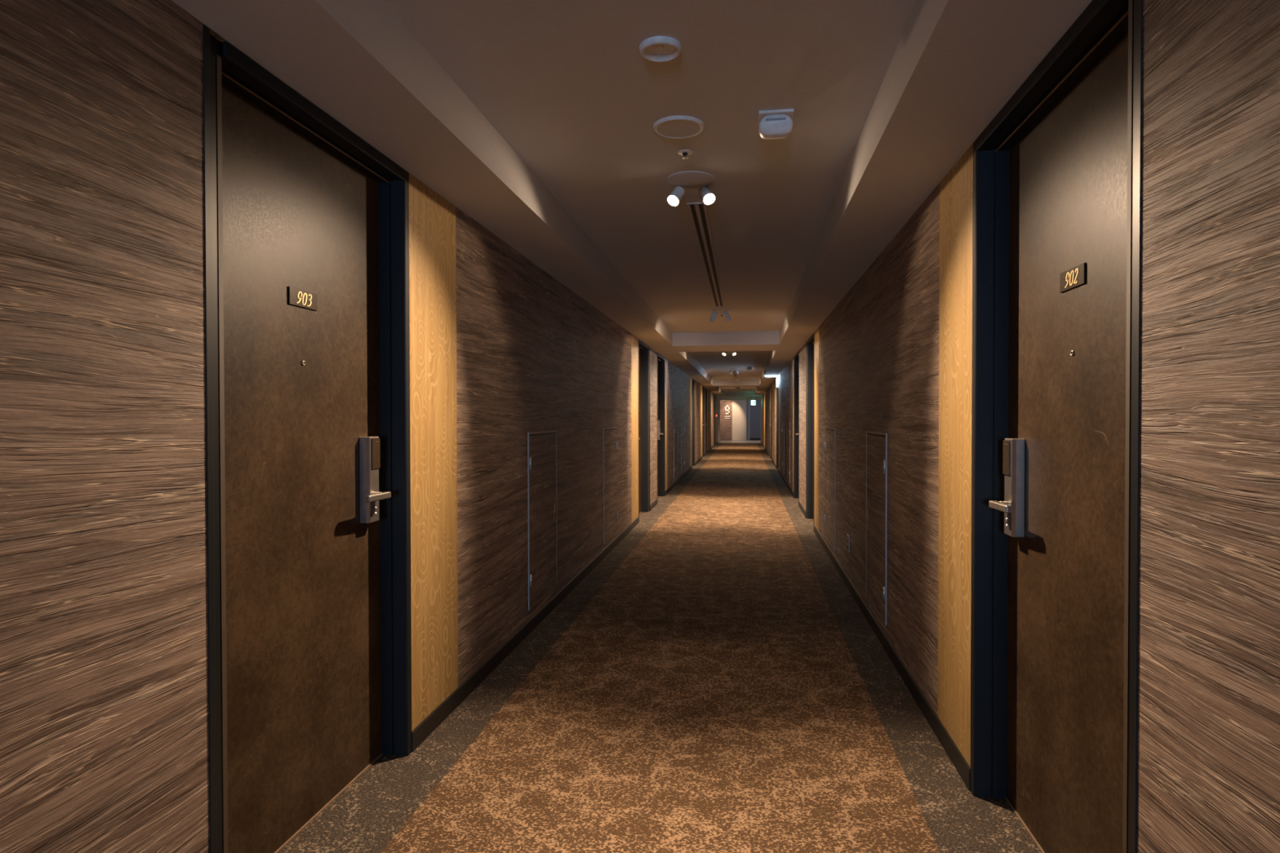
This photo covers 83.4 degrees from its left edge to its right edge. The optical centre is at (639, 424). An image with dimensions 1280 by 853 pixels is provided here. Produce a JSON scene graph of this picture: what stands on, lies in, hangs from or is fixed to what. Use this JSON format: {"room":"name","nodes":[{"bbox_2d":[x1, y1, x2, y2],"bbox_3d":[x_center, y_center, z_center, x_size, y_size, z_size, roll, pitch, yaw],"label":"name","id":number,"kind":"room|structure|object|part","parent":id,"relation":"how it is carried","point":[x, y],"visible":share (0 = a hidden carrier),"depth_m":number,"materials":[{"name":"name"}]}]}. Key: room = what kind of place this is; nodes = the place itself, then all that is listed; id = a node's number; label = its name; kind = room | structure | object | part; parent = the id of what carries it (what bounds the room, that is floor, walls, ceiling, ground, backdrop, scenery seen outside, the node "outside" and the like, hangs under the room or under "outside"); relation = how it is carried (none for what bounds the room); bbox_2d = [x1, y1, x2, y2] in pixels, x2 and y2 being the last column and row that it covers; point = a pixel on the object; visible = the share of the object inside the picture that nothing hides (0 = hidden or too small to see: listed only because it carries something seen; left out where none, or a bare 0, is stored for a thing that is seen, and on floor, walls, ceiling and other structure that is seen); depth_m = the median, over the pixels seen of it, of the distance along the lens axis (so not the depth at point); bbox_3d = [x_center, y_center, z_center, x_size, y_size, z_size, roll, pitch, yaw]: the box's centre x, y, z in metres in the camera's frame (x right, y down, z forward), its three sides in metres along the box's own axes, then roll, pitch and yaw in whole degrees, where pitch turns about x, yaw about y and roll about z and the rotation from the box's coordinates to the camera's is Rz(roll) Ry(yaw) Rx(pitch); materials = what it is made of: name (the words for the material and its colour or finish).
{"room":"hotel corridor","nodes":[
{"label":"hotel corridor","id":0,"kind":"room"},
{"bbox_2d":[0,0,717,852],"bbox_3d":[0.584,-0.113,13.253,0.200,2.400,40.400,0,1,8],"label":"wall","id":1,"kind":"structure","parent":0,"point":[104,702],"depth_m":1.49,"materials":[{"name":"brown wood"}]},
{"bbox_2d":[202,24,412,852],"bbox_3d":[-1.009,0.152,2.172,0.173,2.146,1.015,0,1,8],"label":"door","id":2,"kind":"structure","parent":1,"relation":"in","point":[307,285],"depth_m":2.14,"materials":[{"name":"brown wood"}]},
{"bbox_3d":[-1.021,-0.381,2.177,0.006,0.052,0.140,0,1,8],"label":"number plate","id":3,"kind":"part","parent":2,"relation":"part of","materials":[{"name":"brown metal"}]},
{"bbox_3d":[-0.917,0.249,2.492,0.049,0.023,0.143,0,1,8],"label":"lever handle","id":4,"kind":"part","parent":2,"relation":"part of","materials":[{"name":"metal"}]},
{"bbox_3d":[-0.921,0.016,2.896,0.200,2.400,0.442,0,1,8],"label":"patterned panel","id":5,"kind":"part","parent":1,"relation":"part of","materials":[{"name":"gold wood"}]},
{"bbox_2d":[527,430,557,610],"bbox_3d":[-0.590,0.551,4.431,0.015,1.023,0.634,0,1,8],"label":"access panel","id":6,"kind":"object","parent":1,"relation":"attached to","point":[541,445],"visible":1,"depth_m":4.41,"materials":[{"name":"wood"}]},
{"bbox_2d":[411,441,717,751],"bbox_3d":[0.687,1.050,13.243,0.007,0.075,40.380,0,1,8],"label":"baseboard","id":7,"kind":"structure","parent":1,"relation":"attached to","point":[443,710],"depth_m":3.69,"materials":[{"name":"black wood"}]},
{"bbox_2d":[603,426,617,544],"bbox_3d":[-0.268,0.537,6.653,0.015,1.021,0.696,0,1,8],"label":"access panel","id":8,"kind":"object","parent":1,"relation":"attached to","point":[610,434],"visible":1,"depth_m":6.63,"materials":[{"name":"wood"}]},
{"bbox_3d":[-0.155,-0.049,8.163,0.200,2.400,0.524,0,1,8],"label":"patterned panel","id":9,"kind":"part","parent":1,"relation":"part of","materials":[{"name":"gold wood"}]},
{"bbox_2d":[638,339,649,515],"bbox_3d":[-0.028,0.068,8.926,0.173,2.146,1.015,0,1,8],"label":"door","id":10,"kind":"structure","parent":1,"relation":"in","point":[643,349],"depth_m":9.35,"materials":[{"name":"brown wood"}]},
{"bbox_2d":[657,353,665,497],"bbox_3d":[0.233,0.046,10.724,0.173,2.146,1.015,0,1,8],"label":"door","id":11,"kind":"structure","parent":1,"relation":"in","point":[660,360],"depth_m":11.18,"materials":[{"name":"brown wood"}]},
{"bbox_3d":[0.321,-0.090,11.440,0.200,2.400,0.425,0,1,8],"label":"patterned panel","id":12,"kind":"part","parent":1,"relation":"part of","materials":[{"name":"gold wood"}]},
{"bbox_2d":[674,421,677,479],"bbox_3d":[0.654,0.451,12.998,0.015,1.020,0.700,0,1,8],"label":"access panel","id":13,"kind":"object","parent":1,"relation":"attached to","point":[675,422],"visible":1,"depth_m":12.93,"materials":[{"name":"metal"}]},
{"bbox_2d":[681,420,684,472],"bbox_3d":[0.867,0.432,14.457,0.015,1.020,0.650,0,1,8],"label":"access panel","id":14,"kind":"object","parent":1,"relation":"attached to","point":[682,422],"visible":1,"depth_m":14.47,"materials":[{"name":"metal"}]},
{"bbox_3d":[1.087,-0.155,16.712,0.200,2.400,0.590,0,1,8],"label":"patterned panel","id":15,"kind":"part","parent":1,"relation":"part of","materials":[{"name":"brown wood"}]},
{"bbox_2d":[692,378,694,466],"bbox_3d":[1.219,-0.038,17.508,0.173,2.146,1.015,0,1,8],"label":"door","id":16,"kind":"structure","parent":1,"relation":"in","point":[693,380],"depth_m":17.93,"materials":[{"name":"brown wood"}]},
{"bbox_3d":[1.688,-0.207,20.848,0.200,2.400,0.750,0,1,8],"label":"patterned panel","id":17,"kind":"part","parent":1,"relation":"part of","materials":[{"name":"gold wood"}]},
{"bbox_2d":[702,385,704,456],"bbox_3d":[1.831,-0.091,21.723,0.173,2.146,1.015,0,1,8],"label":"door","id":18,"kind":"structure","parent":1,"relation":"in","point":[703,387],"depth_m":22.18,"materials":[{"name":"brown wood"}]},
{"bbox_2d":[705,387,706,453],"bbox_3d":[2.060,-0.110,23.296,0.173,2.146,1.015,0,1,8],"label":"door","id":19,"kind":"structure","parent":1,"relation":"in","point":[705,388],"depth_m":23.76,"materials":[{"name":"brown wood"}]},
{"bbox_3d":[2.149,-0.246,24.020,0.200,2.400,0.440,0,1,8],"label":"patterned panel","id":20,"kind":"part","parent":1,"relation":"part of","materials":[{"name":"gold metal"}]},
{"bbox_3d":[2.884,-0.309,29.081,0.200,2.400,0.390,0,1,8],"label":"patterned panel","id":21,"kind":"part","parent":1,"relation":"part of","materials":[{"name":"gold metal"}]},
{"bbox_2d":[714,394,715,445],"bbox_3d":[3.002,-0.191,29.778,0.173,2.146,1.015,0,1,8],"label":"door","id":22,"kind":"structure","parent":1,"relation":"in","point":[714,394],"depth_m":30.20,"materials":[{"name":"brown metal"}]},
{"bbox_3d":[3.287,-0.343,31.857,0.200,2.400,0.600,0,1,8],"label":"patterned panel","id":23,"kind":"part","parent":1,"relation":"part of","materials":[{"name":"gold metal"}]},
{"bbox_2d":[171,0,1092,396],"bbox_3d":[1.659,-1.237,13.083,2.375,0.349,40.400,0,1,8],"label":"ceiling","id":24,"kind":"structure","parent":0,"point":[534,119],"depth_m":2.41,"materials":[{"name":"white paint"}]},
{"bbox_2d":[639,35,681,62],"bbox_3d":[0.059,-1.087,2.085,0.124,0.018,0.124,0,1,8],"label":"recessed light","id":25,"kind":"object","parent":24,"relation":"in","point":[656,48],"visible":1,"depth_m":2.09,"materials":[{"name":"white plastic"}]},
{"bbox_2d":[653,115,704,138],"bbox_3d":[0.143,-1.096,2.654,0.190,0.012,0.190,0,1,8],"label":"ceiling speaker","id":26,"kind":"object","parent":24,"relation":"attached to","point":[678,126],"visible":1,"depth_m":2.64,"materials":[{"name":"white plastic"}]},
{"bbox_2d":[657,120,700,137],"bbox_3d":[0.143,-1.093,2.654,0.164,0.001,0.164,0,1,8],"label":"grille","id":27,"kind":"object","parent":26,"relation":"attached to","point":[665,128],"depth_m":2.65,"materials":[{"name":"beige plastic"}]},
{"bbox_2d":[677,149,692,159],"bbox_3d":[0.183,-1.094,2.916,0.060,0.024,0.060,0,1,8],"label":"sprinkler","id":28,"kind":"object","parent":24,"relation":"attached to","point":[683,152],"visible":1,"depth_m":2.91,"materials":[{"name":"silver metal"}]},
{"bbox_2d":[666,170,715,206],"bbox_3d":[0.228,-1.058,3.247,0.219,0.104,0.219,0,1,8],"label":"spotlight","id":29,"kind":"object","parent":24,"relation":"attached to","point":[687,178],"visible":1,"depth_m":3.28,"materials":[{"name":"white plastic"}]},
{"bbox_3d":[0.156,-1.035,3.302,0.043,0.034,0.036,0,1,8],"label":"bulb","id":30,"kind":"part","parent":29,"relation":"part of","materials":[{"name":"white glass"}]},
{"bbox_3d":[0.313,-1.035,3.279,0.043,0.034,0.036,0,1,8],"label":"bulb","id":31,"kind":"part","parent":29,"relation":"part of","materials":[{"name":"white glass"}]},
{"bbox_2d":[686,202,724,306],"bbox_3d":[0.530,-1.133,5.316,0.098,0.006,3.460,0,1,8],"label":"ceiling vent","id":32,"kind":"object","parent":24,"relation":"in","point":[698,211],"visible":0.94,"depth_m":4.53,"materials":[{"name":"grey metal"}]},
{"bbox_2d":[709,308,731,321],"bbox_3d":[0.814,-1.102,7.276,0.218,0.116,0.212,0,1,8],"label":"spotlight","id":33,"kind":"object","parent":24,"relation":"attached to","point":[726,314],"visible":1,"depth_m":7.24,"materials":[{"name":"white plastic"}]},
{"bbox_2d":[722,351,736,355],"bbox_3d":[1.428,-1.160,11.505,0.219,0.104,0.219,0,1,8],"label":"spotlight","id":34,"kind":"object","parent":24,"relation":"attached to","point":[724,353],"visible":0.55,"depth_m":11.55,"materials":[{"name":"white plastic"}]},
{"bbox_2d":[728,368,738,373],"bbox_3d":[2.146,-1.215,16.449,0.218,0.116,0.212,0,1,8],"label":"spotlight","id":35,"kind":"object","parent":24,"relation":"attached to","point":[731,371],"visible":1,"depth_m":16.43,"materials":[{"name":"white plastic"}]},
{"bbox_2d":[732,369,737,377],"bbox_3d":[2.403,-1.293,18.204,0.098,0.006,2.850,0,1,8],"label":"ceiling vent","id":36,"kind":"object","parent":24,"relation":"in","point":[735,374],"visible":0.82,"depth_m":18.13,"materials":[{"name":"grey metal"}]},
{"bbox_2d":[751,400,755,404],"bbox_3d":[5.138,-1.095,32.580,0.200,0.421,0.058,0,1,8],"label":"exit sign","id":37,"kind":"object","parent":24,"relation":"hanging from","point":[753,402],"visible":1,"depth_m":32.55,"materials":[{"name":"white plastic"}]},
{"bbox_2d":[758,108,793,139],"bbox_3d":[0.484,-1.067,2.563,0.120,0.070,0.103,0,1,8],"label":"ceiling detector","id":38,"kind":"object","parent":24,"relation":"attached to","point":[776,123],"visible":1,"depth_m":2.54,"materials":[{"name":"white plastic"}]},
{"bbox_3d":[0.484,-1.097,2.562,0.120,0.010,0.103,0,1,8],"label":"mounting plate","id":39,"kind":"part","parent":38,"relation":"part of","materials":[{"name":"white plastic"}]},
{"bbox_2d":[278,440,1041,852],"bbox_3d":[2.166,1.114,14.908,8.000,0.102,44.100,0,1,8],"label":"floor","id":40,"kind":"structure","parent":0,"point":[715,682],"depth_m":2.86,"materials":[{"name":"carpet"}]},
{"bbox_2d":[732,400,746,439],"bbox_3d":[5.079,-0.434,34.955,8.000,2.500,3.550,0,1,8],"label":"wall","id":41,"kind":"structure","parent":0,"point":[739,406],"depth_m":36.65,"materials":[{"name":"beige paint"}]},
{"bbox_2d":[720,400,732,439],"bbox_3d":[4.062,-0.467,36.764,1.267,2.465,0.059,0,1,8],"label":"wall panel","id":42,"kind":"structure","parent":41,"relation":"attached to","point":[726,424],"depth_m":36.69,"materials":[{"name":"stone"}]},
{"bbox_2d":[724,405,729,418],"bbox_3d":[4.458,-0.644,36.663,0.280,0.680,0.027,0,1,8],"label":"sign","id":43,"kind":"object","parent":42,"relation":"attached to","point":[728,410],"visible":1,"depth_m":36.65,"materials":[{"name":"white plastic"}]},
{"bbox_2d":[717,395,760,443],"bbox_3d":[4.583,-0.462,33.208,2.375,2.600,0.250,0,1,8],"label":"trim","id":44,"kind":"structure","parent":41,"relation":"attached to","point":[725,397],"depth_m":33.16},
{"bbox_2d":[746,400,748,439],"bbox_3d":[5.813,-0.430,36.526,0.800,2.448,0.029,0,1,8],"label":"trim","id":45,"kind":"structure","parent":41,"relation":"attached to","point":[747,401],"depth_m":36.56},
{"bbox_2d":[748,400,760,439],"bbox_3d":[5.864,-0.270,36.508,0.674,2.128,0.054,0,1,8],"label":"door","id":46,"kind":"structure","parent":41,"relation":"in","point":[754,411],"depth_m":36.49,"materials":[{"name":"grey metal"}]},
{"bbox_3d":[5.864,-0.270,36.508,0.674,2.128,0.054,0,1,8],"label":"frame","id":47,"kind":"part","parent":46,"relation":"part of","materials":[{"name":"metal"}]},
{"bbox_2d":[760,0,1279,852],"bbox_3d":[2.736,-0.112,12.941,0.200,2.400,40.400,0,1,8],"label":"wall","id":48,"kind":"structure","parent":0,"point":[893,357],"depth_m":1.27,"materials":[{"name":"brown wood"}]},
{"bbox_3d":[5.325,-0.333,30.752,0.200,2.400,0.800,0,1,8],"label":"patterned panel","id":49,"kind":"part","parent":48,"relation":"part of","materials":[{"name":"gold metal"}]},
{"bbox_2d":[763,392,764,447],"bbox_3d":[4.958,-0.176,28.342,0.173,2.146,1.015,0,1,8],"label":"door","id":50,"kind":"structure","parent":48,"relation":"in","point":[763,393],"depth_m":28.78,"materials":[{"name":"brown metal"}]},
{"bbox_3d":[4.803,-0.288,27.165,0.200,2.400,1.350,0,1,8],"label":"patterned panel","id":51,"kind":"part","parent":48,"relation":"part of","materials":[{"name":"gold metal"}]},
{"bbox_2d":[768,386,769,456],"bbox_3d":[4.000,-0.094,21.751,0.173,2.146,1.015,0,1,8],"label":"door","id":52,"kind":"structure","parent":48,"relation":"in","point":[769,386],"depth_m":22.23,"materials":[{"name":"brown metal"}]},
{"bbox_2d":[770,382,772,458],"bbox_3d":[3.787,-0.076,20.287,0.173,2.146,1.015,0,1,8],"label":"door","id":53,"kind":"structure","parent":48,"relation":"in","point":[771,383],"depth_m":20.76,"materials":[{"name":"brown wood"}]},
{"bbox_2d":[765,376,777,386],"bbox_3d":[2.974,-0.975,16.238,0.276,0.255,0.055,0,1,8],"label":"light bar","id":54,"kind":"object","parent":48,"relation":"attached to","point":[766,376],"visible":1,"depth_m":16.21,"materials":[{"name":"white plastic"}]},
{"bbox_3d":[3.657,-0.190,19.279,0.200,2.400,1.010,0,1,8],"label":"patterned panel","id":55,"kind":"part","parent":48,"relation":"part of","materials":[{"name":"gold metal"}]},
{"bbox_2d":[776,375,778,469],"bbox_3d":[3.225,-0.028,16.418,0.173,2.146,1.015,0,1,8],"label":"door","id":56,"kind":"structure","parent":48,"relation":"in","point":[777,388],"depth_m":16.86,"materials":[{"name":"brown wood"}]},
{"bbox_3d":[3.125,-0.145,15.612,0.200,2.400,0.600,0,1,8],"label":"patterned panel","id":57,"kind":"part","parent":48,"relation":"part of","materials":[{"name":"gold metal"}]},
{"bbox_2d":[782,420,784,474],"bbox_3d":[2.779,0.436,13.977,0.015,1.020,0.650,0,1,8],"label":"access panel","id":58,"kind":"object","parent":48,"relation":"attached to","point":[783,422],"visible":1,"depth_m":13.94,"materials":[{"name":"metal"}]},
{"bbox_3d":[2.785,0.443,13.976,0.002,0.986,0.620,0,1,8],"label":"panel door","id":59,"kind":"part","parent":58,"relation":"part of","materials":[{"name":"brown wood"}]},
{"bbox_2d":[786,421,790,483],"bbox_3d":[2.524,0.457,12.221,0.015,1.020,0.700,0,1,8],"label":"access panel","id":60,"kind":"object","parent":48,"relation":"attached to","point":[788,423],"visible":1,"depth_m":12.15,"materials":[{"name":"metal"}]},
{"bbox_3d":[2.530,0.464,12.220,0.002,0.986,0.670,0,1,8],"label":"panel door","id":61,"kind":"part","parent":60,"relation":"part of","materials":[{"name":"brown wood"}]},
{"bbox_3d":[2.464,-0.088,11.065,0.200,2.400,0.290,0,1,8],"label":"patterned panel","id":62,"kind":"part","parent":48,"relation":"part of","materials":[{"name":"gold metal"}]},
{"bbox_2d":[793,351,799,500],"bbox_3d":[2.354,0.046,10.421,0.173,2.146,1.015,0,1,8],"label":"door","id":63,"kind":"structure","parent":48,"relation":"in","point":[796,389],"depth_m":10.90,"materials":[{"name":"brown wood"}]},
{"bbox_2d":[805,332,814,519],"bbox_3d":[2.038,0.073,8.251,0.173,2.146,1.015,0,1,8],"label":"door","id":64,"kind":"structure","parent":48,"relation":"in","point":[810,390],"depth_m":8.69,"materials":[{"name":"brown wood"}]},
{"bbox_3d":[1.948,-0.044,7.511,0.200,2.400,0.467,0,1,8],"label":"patterned panel","id":65,"kind":"part","parent":48,"relation":"part of","materials":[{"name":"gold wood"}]},
{"bbox_2d":[824,426,835,551],"bbox_3d":[1.667,0.533,6.319,0.015,1.015,0.748,0,1,8],"label":"access panel","id":66,"kind":"object","parent":48,"relation":"attached to","point":[830,433],"visible":1,"depth_m":6.28,"materials":[{"name":"metal"}]},
{"bbox_2d":[846,533,849,552],"bbox_3d":[1.506,0.858,5.199,0.010,0.117,0.118,0,1,8],"label":"wall outlet","id":67,"kind":"object","parent":48,"relation":"attached to","point":[847,535],"visible":1,"depth_m":5.19,"materials":[{"name":"grey plastic"}]},
{"bbox_2d":[760,441,970,791],"bbox_3d":[2.634,1.051,12.960,0.007,0.075,40.380,0,1,8],"label":"baseboard","id":68,"kind":"structure","parent":48,"relation":"attached to","point":[954,754],"depth_m":3.31,"materials":[{"name":"black wood"}]},
{"bbox_2d":[865,431,887,626],"bbox_3d":[1.348,0.552,4.126,0.015,1.023,0.640,0,1,8],"label":"access panel","id":69,"kind":"object","parent":48,"relation":"attached to","point":[876,442],"visible":1,"depth_m":4.08,"materials":[{"name":"wood"}]},
{"bbox_3d":[1.230,0.017,2.571,0.200,2.400,0.418,0,1,8],"label":"patterned panel","id":70,"kind":"part","parent":48,"relation":"part of","materials":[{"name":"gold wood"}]},
{"bbox_2d":[970,0,1142,852],"bbox_3d":[1.110,0.152,1.864,0.173,2.146,1.015,0,1,8],"label":"door","id":71,"kind":"structure","parent":48,"relation":"in","point":[1057,171],"depth_m":1.93,"materials":[{"name":"brown wood"}]},
{"bbox_3d":[1.113,0.250,2.197,0.049,0.023,0.143,0,1,8],"label":"lever handle","id":72,"kind":"part","parent":71,"relation":"part of","materials":[{"name":"metal"}]},
{"bbox_3d":[1.123,-0.380,1.866,0.006,0.052,0.140,0,1,8],"label":"number plate","id":73,"kind":"part","parent":71,"relation":"part of","materials":[{"name":"brown metal"}]}
]}

